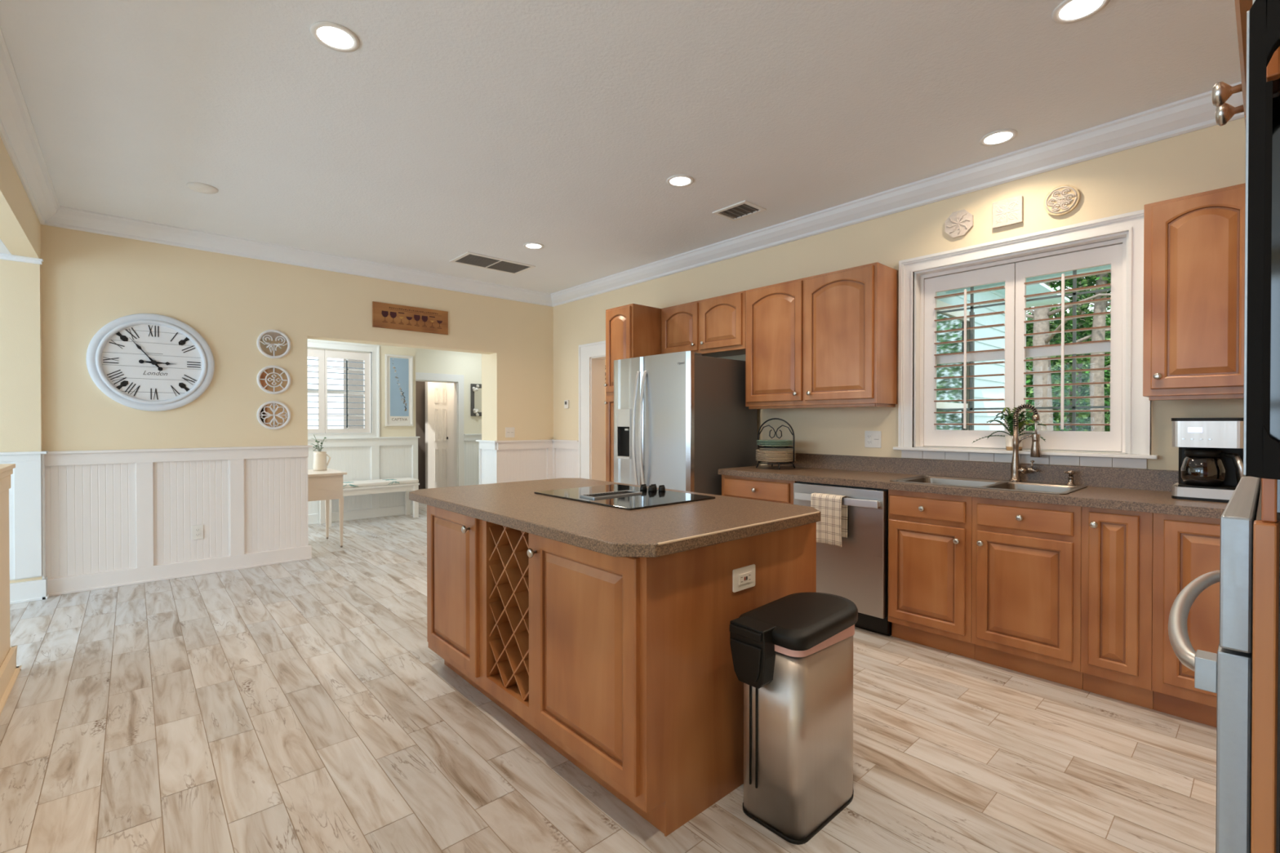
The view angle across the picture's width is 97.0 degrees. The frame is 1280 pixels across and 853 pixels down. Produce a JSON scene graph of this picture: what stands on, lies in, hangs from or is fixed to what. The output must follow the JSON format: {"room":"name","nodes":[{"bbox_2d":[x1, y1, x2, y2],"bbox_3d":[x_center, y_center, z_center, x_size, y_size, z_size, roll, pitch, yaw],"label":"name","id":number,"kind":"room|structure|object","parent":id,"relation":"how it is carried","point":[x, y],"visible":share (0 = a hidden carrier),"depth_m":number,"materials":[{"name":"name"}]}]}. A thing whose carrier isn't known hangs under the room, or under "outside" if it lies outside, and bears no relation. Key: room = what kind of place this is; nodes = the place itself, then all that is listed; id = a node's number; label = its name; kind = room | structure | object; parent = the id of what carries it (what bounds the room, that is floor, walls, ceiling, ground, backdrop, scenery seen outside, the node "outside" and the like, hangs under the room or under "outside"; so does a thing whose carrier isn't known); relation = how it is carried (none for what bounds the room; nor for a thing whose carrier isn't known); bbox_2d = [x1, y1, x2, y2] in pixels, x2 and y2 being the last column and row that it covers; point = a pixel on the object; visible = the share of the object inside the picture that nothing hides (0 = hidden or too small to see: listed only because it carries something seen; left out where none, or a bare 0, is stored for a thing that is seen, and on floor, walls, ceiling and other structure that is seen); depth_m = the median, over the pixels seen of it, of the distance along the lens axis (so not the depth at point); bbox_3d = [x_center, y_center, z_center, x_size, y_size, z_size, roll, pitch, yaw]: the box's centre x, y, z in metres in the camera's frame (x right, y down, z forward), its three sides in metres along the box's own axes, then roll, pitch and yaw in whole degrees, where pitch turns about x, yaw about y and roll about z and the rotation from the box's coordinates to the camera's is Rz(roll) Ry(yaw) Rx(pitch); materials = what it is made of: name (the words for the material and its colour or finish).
{"room":"kitchen","nodes":[
{"label":"kitchen","id":0,"kind":"room"},
{"bbox_2d":[0,488,10,666],"bbox_3d":[-2.042,0.740,1.502,0.120,1.020,3.480,0,1,-42],"label":"wall","id":1,"kind":"structure","parent":0,"point":[5,646],"depth_m":2.73,"materials":[{"name":"paint"}]},
{"bbox_2d":[0,463,15,493],"bbox_3d":[-2.059,0.259,1.506,0.175,0.122,3.515,0,1,-42],"label":"trim","id":2,"kind":"structure","parent":1,"relation":"attached to","point":[6,469],"depth_m":2.72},
{"bbox_2d":[0,645,22,715],"bbox_3d":[-2.050,1.187,1.519,0.186,0.134,3.520,0,1,-42],"label":"baseboard","id":3,"kind":"structure","parent":1,"relation":"attached to","point":[9,672],"depth_m":2.67,"materials":[{"name":"wood"}]},
{"bbox_2d":[0,137,39,258],"bbox_3d":[-2.136,-1.381,1.549,0.130,0.420,6.540,0,1,-42],"label":"wall","id":4,"kind":"structure","parent":0,"point":[19,220],"depth_m":3.37,"materials":[{"name":"yellow paint"}]},
{"bbox_2d":[0,26,60,224],"bbox_3d":[-2.075,-1.506,1.657,0.105,0.130,6.620,0,1,-42],"label":"trim","id":5,"kind":"structure","parent":4,"relation":"attached to","point":[18,135],"depth_m":3.00,"materials":[{"name":"paint"}]},
{"bbox_2d":[0,222,42,583],"bbox_3d":[-5.571,-0.170,2.936,3.400,2.820,0.100,0,1,-42],"label":"wall","id":6,"kind":"structure","parent":0,"point":[20,285],"depth_m":3.97,"materials":[{"name":"yellow paint"}]},
{"bbox_2d":[0,253,43,264],"bbox_3d":[-5.456,-1.165,2.940,3.251,0.038,0.043,0,1,-42],"label":"trim","id":7,"kind":"structure","parent":6,"relation":"attached to","point":[2,256],"depth_m":3.95,"materials":[{"name":"paint"}]},
{"bbox_2d":[0,451,47,580],"bbox_3d":[-5.447,0.632,2.955,3.260,0.895,0.046,0,1,-42],"label":"trim","id":8,"kind":"structure","parent":6,"relation":"attached to","point":[28,469],"depth_m":3.98,"materials":[{"name":"paint"}]},
{"bbox_2d":[9,578,46,604],"bbox_3d":[-5.454,1.171,2.960,3.252,0.143,0.041,0,1,-42],"label":"baseboard","id":9,"kind":"structure","parent":6,"relation":"attached to","point":[33,590],"depth_m":3.98,"materials":[{"name":"paint"}]},
{"bbox_2d":[40,224,553,451],"bbox_3d":[-2.857,-0.190,5.669,4.890,2.820,0.380,0,1,-42],"label":"wall","id":10,"kind":"structure","parent":0,"point":[90,281],"depth_m":4.86,"materials":[{"name":"yellow paint"}]},
{"bbox_2d":[40,450,48,599],"bbox_3d":[-4.277,0.705,4.066,0.033,1.058,0.123,0,1,-42],"label":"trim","id":11,"kind":"structure","parent":10,"relation":"attached to","point":[43,512],"depth_m":4.05,"materials":[{"name":"paint"}]},
{"bbox_2d":[85,313,214,411],"bbox_3d":[-3.849,-0.507,4.481,0.770,0.770,0.058,0,1,-42],"label":"wall clock","id":12,"kind":"object","parent":10,"relation":"attached to","point":[144,362],"visible":1,"depth_m":4.47,"materials":[{"name":"white"}]},
{"bbox_2d":[44,444,312,578],"bbox_3d":[-3.670,0.646,4.658,1.720,0.938,0.046,0,1,-42],"label":"wainscoting","id":13,"kind":"structure","parent":10,"relation":"attached to","point":[106,510],"depth_m":4.56,"materials":[{"name":"paint"}]},
{"bbox_2d":[47,545,311,596],"bbox_3d":[-3.677,1.168,4.663,1.712,0.125,0.041,0,1,-42],"label":"baseboard","id":14,"kind":"structure","parent":10,"relation":"attached to","point":[105,580],"depth_m":4.56,"materials":[{"name":"paint"}]},
{"bbox_2d":[256,329,290,358],"bbox_3d":[-3.256,-0.734,5.035,0.256,0.256,0.022,0,1,-42],"label":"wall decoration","id":15,"kind":"object","parent":10,"relation":"attached to","point":[272,344],"visible":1,"depth_m":5.03,"materials":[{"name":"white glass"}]},
{"bbox_2d":[256,365,290,394],"bbox_3d":[-3.257,-0.416,5.037,0.256,0.256,0.022,0,1,-42],"label":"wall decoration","id":16,"kind":"object","parent":10,"relation":"attached to","point":[273,380],"visible":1,"depth_m":5.03,"materials":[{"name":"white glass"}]},
{"bbox_2d":[256,400,290,429],"bbox_3d":[-3.258,-0.101,5.039,0.256,0.256,0.022,0,1,-42],"label":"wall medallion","id":17,"kind":"object","parent":10,"relation":"attached to","point":[272,415],"visible":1,"depth_m":5.03,"materials":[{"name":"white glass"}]},
{"bbox_2d":[43,205,552,306],"bbox_3d":[-2.665,-1.534,5.505,4.370,0.130,0.105,0,1,-42],"label":"trim","id":18,"kind":"structure","parent":10,"relation":"attached to","point":[64,217],"depth_m":4.97,"materials":[{"name":"paint"}]},
{"bbox_2d":[372,301,448,334],"bbox_3d":[-2.356,-1.111,5.842,0.765,0.250,0.021,0,1,-42],"label":"sign","id":19,"kind":"object","parent":10,"relation":"attached to","point":[384,315],"visible":1,"depth_m":5.82,"materials":[{"name":"brown wood"}]},
{"bbox_2d":[475,440,497,484],"bbox_3d":[-1.795,0.632,6.641,0.046,0.938,0.480,0,1,-42],"label":"trim","id":20,"kind":"structure","parent":10,"relation":"attached to","point":[487,449],"depth_m":6.65,"materials":[{"name":"paint"}]},
{"bbox_2d":[496,439,552,483],"bbox_3d":[-1.354,0.631,6.737,0.797,0.938,0.046,0,1,-42],"label":"trim","id":21,"kind":"structure","parent":10,"relation":"attached to","point":[517,460],"depth_m":6.74,"materials":[{"name":"paint"}]},
{"bbox_2d":[308,338,415,436],"bbox_3d":[-5.021,-0.140,7.032,3.950,2.700,1.300,0,1,-42],"label":"wall","id":22,"kind":"structure","parent":0,"point":[384,431],"depth_m":7.64,"materials":[{"name":"yellow paint"}]},
{"bbox_2d":[306,338,379,441],"bbox_3d":[-4.010,-0.446,7.176,1.280,1.260,0.232,0,1,-42],"label":"window","id":23,"kind":"structure","parent":22,"relation":"in","point":[374,350],"depth_m":7.40,"materials":[{"name":"paint"}]},
{"bbox_2d":[307,348,324,433],"bbox_3d":[-4.173,-0.441,6.955,0.532,1.053,0.082,0,1,-40],"label":"window shutter","id":24,"kind":"object","parent":23,"relation":"attached to","point":[319,353],"visible":0.33,"depth_m":7.09,"materials":[{"name":"paint"}]},
{"bbox_2d":[324,349,370,433],"bbox_3d":[-3.773,-0.444,7.313,0.535,1.053,0.082,0,1,-40],"label":"window shutter","id":25,"kind":"object","parent":23,"relation":"attached to","point":[328,353],"visible":1,"depth_m":7.30,"materials":[{"name":"paint"}]},
{"bbox_2d":[307,504,413,524],"bbox_3d":[-4.519,1.154,6.595,3.800,0.125,0.041,0,1,-42],"label":"baseboard","id":26,"kind":"structure","parent":22,"relation":"attached to","point":[394,510],"depth_m":7.40,"materials":[{"name":"paint"}]},
{"bbox_2d":[307,436,419,514],"bbox_3d":[-4.500,0.625,6.600,3.840,0.953,0.046,0,1,-42],"label":"trim","id":27,"kind":"structure","parent":22,"relation":"attached to","point":[387,457],"depth_m":7.46,"materials":[{"name":"paint"}]},
{"bbox_2d":[384,354,413,426],"bbox_3d":[-3.276,-0.488,7.702,0.365,0.963,0.030,0,1,-42],"label":"framed poster","id":28,"kind":"object","parent":22,"relation":"attached to","point":[398,368],"visible":1,"depth_m":7.70,"materials":[{"name":"paper"}]},
{"bbox_2d":[343,359,425,489],"bbox_3d":[-3.722,-0.062,10.040,2.500,2.500,1.200,0,1,-42],"label":"wall","id":29,"kind":"structure","parent":0,"point":[420,385],"depth_m":9.63,"materials":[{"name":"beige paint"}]},
{"bbox_2d":[430,382,448,488],"bbox_3d":[-3.567,0.183,10.130,0.350,1.990,0.105,0,1,-42],"label":"door","id":30,"kind":"structure","parent":29,"relation":"in","point":[437,389],"depth_m":10.11,"materials":[{"name":"white paint"}]},
{"bbox_2d":[425,382,453,488],"bbox_3d":[-3.406,0.089,9.988,0.500,2.200,0.700,0,1,-42],"label":"trim","id":31,"kind":"structure","parent":29,"relation":"attached to","point":[450,386],"depth_m":10.04,"materials":[{"name":"white paint"}]},
{"bbox_2d":[415,347,481,434],"bbox_3d":[-3.151,-0.159,9.665,2.350,2.700,0.120,0,1,-42],"label":"wall","id":32,"kind":"structure","parent":0,"point":[468,365],"depth_m":9.69,"materials":[{"name":"yellow paint"}]},
{"bbox_2d":[415,372,464,486],"bbox_3d":[-3.453,0.159,9.381,1.060,2.071,0.142,0,1,-42],"label":"trim","id":33,"kind":"structure","parent":32,"relation":"attached to","point":[458,380],"depth_m":9.63,"materials":[{"name":"white paint"}]},
{"bbox_2d":[463,434,481,485],"bbox_3d":[-2.653,0.603,10.006,0.960,0.948,0.046,0,1,-42],"label":"trim","id":34,"kind":"structure","parent":32,"relation":"attached to","point":[471,447],"depth_m":9.80,"materials":[{"name":"paint"}]},
{"bbox_2d":[471,383,481,416],"bbox_3d":[-2.755,-0.454,9.893,0.408,0.572,0.066,0,1,-42],"label":"mirror","id":35,"kind":"object","parent":32,"relation":"attached to","point":[476,388],"visible":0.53,"depth_m":9.82,"materials":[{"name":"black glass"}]},
{"bbox_2d":[0,502,1216,852],"bbox_3d":[-2.773,1.228,4.557,9.999,0.001,11.800,0,1,-42],"label":"floor","id":36,"kind":"structure","parent":0,"point":[304,706],"depth_m":2.19,"materials":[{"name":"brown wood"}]},
{"bbox_2d":[307,468,346,547],"bbox_3d":[-3.529,0.842,5.620,0.975,0.757,0.645,0,1,-42],"label":"console table","id":37,"kind":"object","parent":36,"relation":"on","point":[326,485],"visible":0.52,"depth_m":5.64,"materials":[{"name":"paint"}]},
{"bbox_2d":[311,434,330,471],"bbox_3d":[-3.355,0.271,5.921,0.204,0.379,0.159,0,0,-4],"label":"potted plant","id":38,"kind":"object","parent":37,"relation":"on","point":[320,464],"visible":0.99,"depth_m":5.89,"materials":[{"name":"white ceramic"}]},
{"bbox_2d":[319,483,419,527],"bbox_3d":[-3.461,0.981,7.271,1.120,0.455,0.360,0,1,-42],"label":"bench","id":39,"kind":"object","parent":36,"relation":"on","point":[406,488],"visible":0.51,"depth_m":7.19,"materials":[{"name":"white paint"}]},
{"bbox_2d":[342,477,418,488],"bbox_3d":[-3.456,0.723,7.264,1.110,0.058,0.354,0,1,-42],"label":"bench cushion","id":40,"kind":"object","parent":39,"relation":"on","point":[350,484],"visible":0.82,"depth_m":7.25,"materials":[{"name":"white fabric"}]},
{"bbox_2d":[426,504,816,836],"bbox_3d":[-0.206,0.805,2.572,0.982,0.874,1.651,0,1,-42],"label":"kitchen island","id":41,"kind":"object","parent":36,"relation":"on","point":[623,666],"visible":0.77,"depth_m":1.89,"materials":[{"name":"brown wood"}]},
{"bbox_2d":[408,478,820,557],"bbox_3d":[-0.220,0.348,2.574,1.057,0.040,1.784,0,1,-42],"label":"island countertop","id":42,"kind":"structure","parent":41,"relation":"on","point":[665,530],"depth_m":2.11,"materials":[{"name":"stone"}]},
{"bbox_2d":[533,484,715,510],"bbox_3d":[-0.086,0.309,2.669,0.520,0.037,0.720,0,1,-42],"label":"cooktop","id":43,"kind":"object","parent":42,"relation":"in","point":[615,495],"visible":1,"depth_m":2.60,"materials":[{"name":"black glass"}]},
{"bbox_2d":[579,489,642,498],"bbox_3d":[-0.133,0.316,2.638,0.290,0.007,0.115,0,1,-42],"label":"downdraft vent","id":44,"kind":"object","parent":43,"relation":"attached to","point":[620,493],"depth_m":2.61,"materials":[{"name":"silver metal"}]},
{"bbox_2d":[732,564,755,592],"bbox_3d":[0.363,0.527,1.964,0.122,0.078,0.010,0,1,-42],"label":"island outlet","id":45,"kind":"object","parent":41,"relation":"attached to","point":[743,578],"visible":1,"depth_m":1.96,"materials":[{"name":"plastic"}]},
{"bbox_2d":[604,303,661,482],"bbox_3d":[0.032,0.075,5.261,0.688,2.295,0.379,0,1,-42],"label":"pantry cabinet","id":46,"kind":"object","parent":36,"relation":"on","point":[632,330],"visible":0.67,"depth_m":5.07,"materials":[{"name":"brown wood"}]},
{"bbox_2d":[613,351,757,495],"bbox_3d":[0.340,0.337,4.680,0.899,1.780,0.882,0,1,-42],"label":"refrigerator","id":47,"kind":"object","parent":36,"relation":"on","point":[680,418],"visible":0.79,"depth_m":4.35,"materials":[{"name":"grey metal"}]},
{"bbox_2d":[721,475,796,504],"bbox_3d":[1.018,0.795,4.176,0.629,0.872,0.628,0,1,-42],"label":"base cabinet","id":48,"kind":"object","parent":36,"relation":"on","point":[745,487],"visible":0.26,"depth_m":3.96,"materials":[{"name":"brown wood"}]},
{"bbox_2d":[729,591,857,844],"bbox_3d":[0.528,0.925,1.877,0.488,0.644,0.256,0,1,-42],"label":"trash can","id":49,"kind":"object","parent":36,"relation":"on","point":[792,654],"visible":1,"depth_m":1.75,"materials":[{"name":"silver metal"}]},
{"bbox_2d":[793,481,891,635],"bbox_3d":[1.415,0.800,3.692,0.663,0.868,0.610,0,1,-42],"label":"dishwasher","id":50,"kind":"object","parent":36,"relation":"on","point":[856,571],"visible":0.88,"depth_m":3.39,"materials":[{"name":"silver metal"}]},
{"bbox_2d":[810,493,847,546],"bbox_3d":[1.163,0.571,3.490,0.084,0.305,0.208,0,1,-42],"label":"dish towel","id":51,"kind":"object","parent":50,"relation":"hanging from","point":[832,526],"visible":0.89,"depth_m":3.45,"materials":[{"name":"fabric"}]},
{"bbox_2d":[888,489,974,659],"bbox_3d":[1.792,0.801,3.314,0.629,0.872,0.441,0,1,-42],"label":"base cabinet","id":52,"kind":"object","parent":36,"relation":"on","point":[930,535],"visible":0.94,"depth_m":3.12,"materials":[{"name":"brown wood"}]},
{"bbox_2d":[971,497,1083,689],"bbox_3d":[2.093,0.803,2.979,0.629,0.872,0.459,0,1,-42],"label":"base cabinet","id":53,"kind":"object","parent":36,"relation":"on","point":[1026,560],"visible":0.91,"depth_m":2.78,"materials":[{"name":"brown wood"}]},
{"bbox_2d":[1080,506,1153,709],"bbox_3d":[2.329,0.805,2.716,0.629,0.872,0.246,0,1,-42],"label":"base cabinet","id":54,"kind":"object","parent":36,"relation":"on","point":[1117,568],"visible":0.88,"depth_m":2.52,"materials":[{"name":"brown wood"}]},
{"bbox_2d":[1151,512,1220,727],"bbox_3d":[2.746,0.808,2.252,0.629,0.872,0.999,0,1,-42],"label":"base cabinet","id":55,"kind":"object","parent":36,"relation":"on","point":[1185,548],"visible":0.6,"depth_m":2.37,"materials":[{"name":"brown wood"}]},
{"bbox_2d":[718,453,1261,519],"bbox_3d":[1.958,0.291,3.161,0.639,0.146,3.410,0,1,-42],"label":"countertop","id":56,"kind":"structure","parent":55,"relation":"on","point":[1138,490],"depth_m":3.17,"materials":[{"name":"stone"}]},
{"bbox_2d":[755,417,795,469],"bbox_3d":[1.018,0.124,4.251,0.264,0.377,0.327,0,1,-42],"label":"plate rack","id":57,"kind":"object","parent":56,"relation":"on","point":[766,421],"visible":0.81,"depth_m":4.22,"materials":[{"name":"black metal"}]},
{"bbox_2d":[889,475,1087,494],"bbox_3d":[1.937,0.401,3.189,0.525,0.166,0.848,0,1,-42],"label":"sink","id":58,"kind":"object","parent":56,"relation":"in","point":[1004,485],"visible":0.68,"depth_m":3.22,"materials":[{"name":"silver metal"}]},
{"bbox_2d":[897,476,1001,486],"bbox_3d":[1.806,0.401,3.301,0.426,0.164,0.454,0,1,-42],"label":"basin","id":59,"kind":"object","parent":58,"relation":"in","point":[934,480],"depth_m":3.45,"materials":[{"name":"grey metal"}]},
{"bbox_2d":[990,482,1078,493],"bbox_3d":[2.075,0.403,3.001,0.426,0.164,0.339,0,1,-42],"label":"basin","id":60,"kind":"object","parent":58,"relation":"in","point":[1030,486],"depth_m":3.14,"materials":[{"name":"grey metal"}]},
{"bbox_2d":[1008,403,1041,481],"bbox_3d":[2.202,0.093,3.235,0.060,0.449,0.154,0,1,-42],"label":"kitchen faucet","id":61,"kind":"object","parent":56,"relation":"on","point":[1015,469],"visible":1,"depth_m":3.25,"materials":[{"name":"silver metal"}]},
{"bbox_2d":[1171,417,1248,502],"bbox_3d":[2.593,0.144,2.574,0.278,0.366,0.241,0,1,-42],"label":"coffee maker","id":62,"kind":"object","parent":56,"relation":"on","point":[1211,450],"visible":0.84,"depth_m":2.51,"materials":[{"name":"black plastic"}]},
{"bbox_2d":[1211,0,1279,852],"bbox_3d":[1.216,0.056,0.692,0.830,2.400,0.730,0,1,-42],"label":"tall cabinet","id":63,"kind":"object","parent":36,"relation":"on","point":[1266,530],"visible":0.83,"depth_m":0.64,"materials":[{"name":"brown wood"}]},
{"bbox_2d":[1168,475,1279,852],"bbox_3d":[1.187,0.517,0.732,0.765,0.817,0.724,0,1,-42],"label":"wall oven","id":64,"kind":"object","parent":63,"relation":"in","point":[1228,673],"visible":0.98,"depth_m":0.69,"materials":[{"name":"silver metal"}]},
{"bbox_2d":[1243,0,1279,512],"bbox_3d":[1.173,-0.199,0.653,0.885,0.600,0.632,0,1,-42],"label":"microwave oven","id":65,"kind":"object","parent":63,"relation":"in","point":[1261,406],"visible":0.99,"depth_m":0.59,"materials":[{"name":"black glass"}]},
{"bbox_2d":[0,0,1241,293],"bbox_3d":[-0.488,-1.642,3.148,4.720,0.120,6.920,0,1,-42],"label":"ceiling","id":66,"kind":"structure","parent":0,"point":[452,129],"depth_m":2.79,"materials":[{"name":"paint"}]},
{"bbox_2d":[186,182,217,194],"bbox_3d":[-2.901,-1.576,3.755,0.166,0.020,0.166,0,1,-42],"label":"ceiling speaker","id":67,"kind":"object","parent":66,"relation":"attached to","point":[195,186],"visible":1,"depth_m":3.73,"materials":[{"name":"white paint"}]},
{"bbox_2d":[310,21,359,52],"bbox_3d":[-1.231,-1.573,2.287,0.176,0.006,0.176,0,1,-42],"label":"recessed light","id":68,"kind":"object","parent":66,"relation":"in","point":[333,36],"visible":1,"depth_m":2.28,"materials":[{"name":"glass"}]},
{"bbox_2d":[449,251,535,274],"bbox_3d":[-1.437,-1.594,5.548,0.715,0.010,0.400,0,1,-42],"label":"ceiling vent","id":69,"kind":"object","parent":66,"relation":"in","point":[471,259],"visible":1,"depth_m":5.52,"materials":[{"name":"metal"}]},
{"bbox_2d":[666,174,693,186],"bbox_3d":[0.259,-1.583,3.648,0.176,0.006,0.176,0,1,-42],"label":"recessed light","id":70,"kind":"object","parent":66,"relation":"in","point":[677,180],"visible":1,"depth_m":3.65,"materials":[{"name":"glass"}]},
{"bbox_2d":[711,200,766,221],"bbox_3d":[0.729,-1.584,4.164,0.250,0.010,0.305,0,1,-42],"label":"ceiling vent","id":71,"kind":"object","parent":66,"relation":"in","point":[743,209],"visible":1,"depth_m":4.15,"materials":[{"name":"metal"}]},
{"bbox_2d":[979,128,1017,146],"bbox_3d":[1.958,-1.579,3.094,0.176,0.006,0.176,0,1,-42],"label":"recessed light","id":72,"kind":"object","parent":66,"relation":"in","point":[1004,135],"visible":1,"depth_m":3.09,"materials":[{"name":"glass"}]},
{"bbox_2d":[1051,0,1110,24],"bbox_3d":[1.651,-1.572,2.119,0.176,0.006,0.176,0,1,-42],"label":"recessed light","id":73,"kind":"object","parent":66,"relation":"in","point":[1068,11],"visible":1,"depth_m":2.14,"materials":[{"name":"glass"}]},
{"bbox_2d":[553,117,1245,471],"bbox_3d":[1.245,-0.182,4.580,0.200,2.820,6.720,0,1,-42],"label":"wall","id":74,"kind":"structure","parent":0,"point":[1213,157],"depth_m":3.85,"materials":[{"name":"yellow paint"}]},
{"bbox_2d":[551,439,578,478],"bbox_3d":[-0.899,0.631,6.790,0.046,0.938,0.577,0,1,-42],"label":"wainscoting","id":75,"kind":"structure","parent":74,"relation":"attached to","point":[565,452],"depth_m":6.81,"materials":[{"name":"paint"}]},
{"bbox_2d":[578,340,605,480],"bbox_3d":[-0.215,0.139,6.185,0.232,2.156,1.235,0,1,-42],"label":"door","id":76,"kind":"structure","parent":74,"relation":"in","point":[592,356],"depth_m":6.49,"materials":[{"name":"white paint"}]},
{"bbox_2d":[661,290,746,357],"bbox_3d":[0.605,-0.842,4.874,0.352,0.455,0.945,0,1,-42],"label":"upper cabinet","id":77,"kind":"object","parent":74,"relation":"attached to","point":[714,326],"visible":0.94,"depth_m":4.72,"materials":[{"name":"brown wood"}]},
{"bbox_2d":[745,262,897,408],"bbox_3d":[1.275,-0.599,4.130,0.352,0.930,1.053,0,1,-42],"label":"upper cabinet","id":78,"kind":"object","parent":74,"relation":"attached to","point":[828,340],"visible":1,"depth_m":3.91,"materials":[{"name":"brown wood"}]},
{"bbox_2d":[864,431,881,448],"bbox_3d":[1.640,0.090,3.986,0.009,0.118,0.118,0,1,-42],"label":"wall outlet","id":79,"kind":"object","parent":74,"relation":"attached to","point":[872,438],"visible":1,"depth_m":3.98,"materials":[{"name":"plastic"}]},
{"bbox_2d":[551,81,1244,306],"bbox_3d":[1.098,-1.527,4.506,0.105,0.130,6.620,0,1,-42],"label":"trim","id":80,"kind":"structure","parent":74,"relation":"attached to","point":[1196,113],"depth_m":3.52,"materials":[{"name":"paint"}]},
{"bbox_2d":[944,209,973,238],"bbox_3d":[2.004,-1.275,3.558,0.027,0.159,0.159,0,1,-42],"label":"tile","id":81,"kind":"structure","parent":74,"relation":"attached to","point":[959,223],"depth_m":3.55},
{"bbox_2d":[992,195,1023,229],"bbox_3d":[2.182,-1.270,3.360,0.026,0.153,0.153,0,1,-42],"label":"tile","id":82,"kind":"structure","parent":74,"relation":"attached to","point":[1006,212],"depth_m":3.35,"materials":[{"name":"ceramic"}]},
{"bbox_2d":[767,453,1261,491],"bbox_3d":[2.188,0.289,3.367,0.021,0.146,3.410,0,1,-42],"label":"backsplash","id":83,"kind":"structure","parent":74,"relation":"attached to","point":[1100,477],"depth_m":3.41,"materials":[{"name":"stone"}]},
{"bbox_2d":[901,449,1146,468],"bbox_3d":[2.190,0.189,3.372,0.012,0.051,1.244,0,1,-42],"label":"trim","id":84,"kind":"structure","parent":74,"relation":"attached to","point":[1130,463],"depth_m":3.26,"materials":[{"name":"white tile"}]},
{"bbox_2d":[893,209,1158,459],"bbox_3d":[2.250,-0.476,3.421,0.250,1.275,1.331,0,1,-42],"label":"window","id":85,"kind":"structure","parent":74,"relation":"in","point":[1126,228],"depth_m":3.28,"materials":[{"name":"white paint"}]},
{"bbox_2d":[924,262,1015,448],"bbox_3d":[2.088,-0.428,3.613,0.074,1.119,0.523,0,1,-42],"label":"window shutter","id":86,"kind":"object","parent":85,"relation":"attached to","point":[1006,273],"visible":0.95,"depth_m":3.60,"materials":[{"name":"paint"}]},
{"bbox_2d":[972,406,1046,450],"bbox_3d":[2.188,0.012,3.358,0.122,0.256,0.377,0,0,-34],"label":"potted fern","id":87,"kind":"object","parent":85,"relation":"on","point":[1008,439],"visible":0.64,"depth_m":3.33,"materials":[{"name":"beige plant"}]},
{"bbox_2d":[1004,435,1023,450],"bbox_3d":[2.213,0.098,3.348,0.092,0.085,0.092,0,1,-42],"label":"pot","id":88,"kind":"object","parent":87,"relation":"attached to","point":[1008,439],"depth_m":3.33,"materials":[{"name":"beige ceramic"}]},
{"bbox_2d":[1014,243,1122,451],"bbox_3d":[2.431,-0.425,3.231,0.074,1.119,0.497,0,1,-42],"label":"window shutter","id":89,"kind":"object","parent":85,"relation":"attached to","point":[1111,441],"visible":0.98,"depth_m":3.20,"materials":[{"name":"paint"}]},
{"bbox_2d":[1043,184,1079,216],"bbox_3d":[2.357,-1.265,3.165,0.027,0.164,0.164,0,1,-42],"label":"tile","id":90,"kind":"structure","parent":74,"relation":"attached to","point":[1063,199],"depth_m":3.15,"materials":[{"name":"ceramic"}]},
{"bbox_2d":[1142,182,1245,400],"bbox_3d":[2.743,-0.587,2.494,0.352,0.930,0.759,0,1,-42],"label":"upper cabinet","id":91,"kind":"object","parent":74,"relation":"attached to","point":[1194,244],"visible":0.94,"depth_m":2.55,"materials":[{"name":"brown wood"}]},
{"bbox_2d":[937,290,1026,430],"bbox_3d":[2.905,-0.096,5.067,2.920,2.640,0.215,0,1,-42],"label":"wall","id":92,"kind":"structure","parent":0,"point":[997,344],"depth_m":5.23,"materials":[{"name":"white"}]},
{"bbox_2d":[936,299,974,430],"bbox_3d":[2.480,-0.172,4.530,1.070,1.600,0.045,0,1,-42],"label":"window","id":93,"kind":"structure","parent":92,"relation":"in","point":[946,418],"depth_m":4.59,"materials":[{"name":"white paint"}]},
{"bbox_2d":[946,264,1111,307],"bbox_3d":[3.903,-1.199,4.083,3.100,0.260,7.000,0,1,-42],"label":"trim","id":94,"kind":"structure","parent":92,"relation":"attached to","point":[1038,288],"depth_m":4.56,"materials":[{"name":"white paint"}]},
{"bbox_2d":[1256,481,1279,852],"bbox_3d":[1.225,0.521,0.700,0.751,0.810,0.624,0,1,-42],"label":"cabinet","id":95,"kind":"object","parent":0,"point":[1259,488],"depth_m":0.67,"materials":[{"name":"brown wood"}]},
{"label":"outside","id":96,"kind":"structure","parent":0,"visible":0},
{"bbox_3d":[24.664,1.367,23.413,59.800,0.050,70.000,0,1,-42],"label":"ground","id":97,"kind":"structure","parent":96,"visible":0},
{"bbox_2d":[1025,280,1110,431],"bbox_3d":[9.789,-1.384,13.574,2.342,6.463,5.363,0,0,-31],"label":"tree","id":98,"kind":"object","parent":97,"relation":"on","point":[1028,382],"visible":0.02,"depth_m":12.98,"materials":[{"name":"green plant"}]},
{"bbox_2d":[1025,277,1111,431],"bbox_3d":[8.076,-1.314,10.475,2.635,5.510,3.114,0,0,-9],"label":"tree","id":99,"kind":"object","parent":97,"relation":"on","point":[1085,402],"visible":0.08,"depth_m":10.24,"materials":[{"name":"green plant"}]},
{"bbox_2d":[1026,272,1111,431],"bbox_3d":[6.339,-2.052,8.611,1.922,7.004,2.803,0,0,-24],"label":"tree","id":100,"kind":"object","parent":97,"relation":"on","point":[1043,313],"visible":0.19,"depth_m":8.60,"materials":[{"name":"green plant"}]},
{"bbox_2d":[1049,272,1111,431],"bbox_3d":[6.627,-2.046,7.981,2.209,7.004,2.350,0,1,-42],"label":"tree","id":101,"kind":"object","parent":97,"relation":"on","point":[1096,417],"visible":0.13,"depth_m":8.20,"materials":[{"name":"green plant"}]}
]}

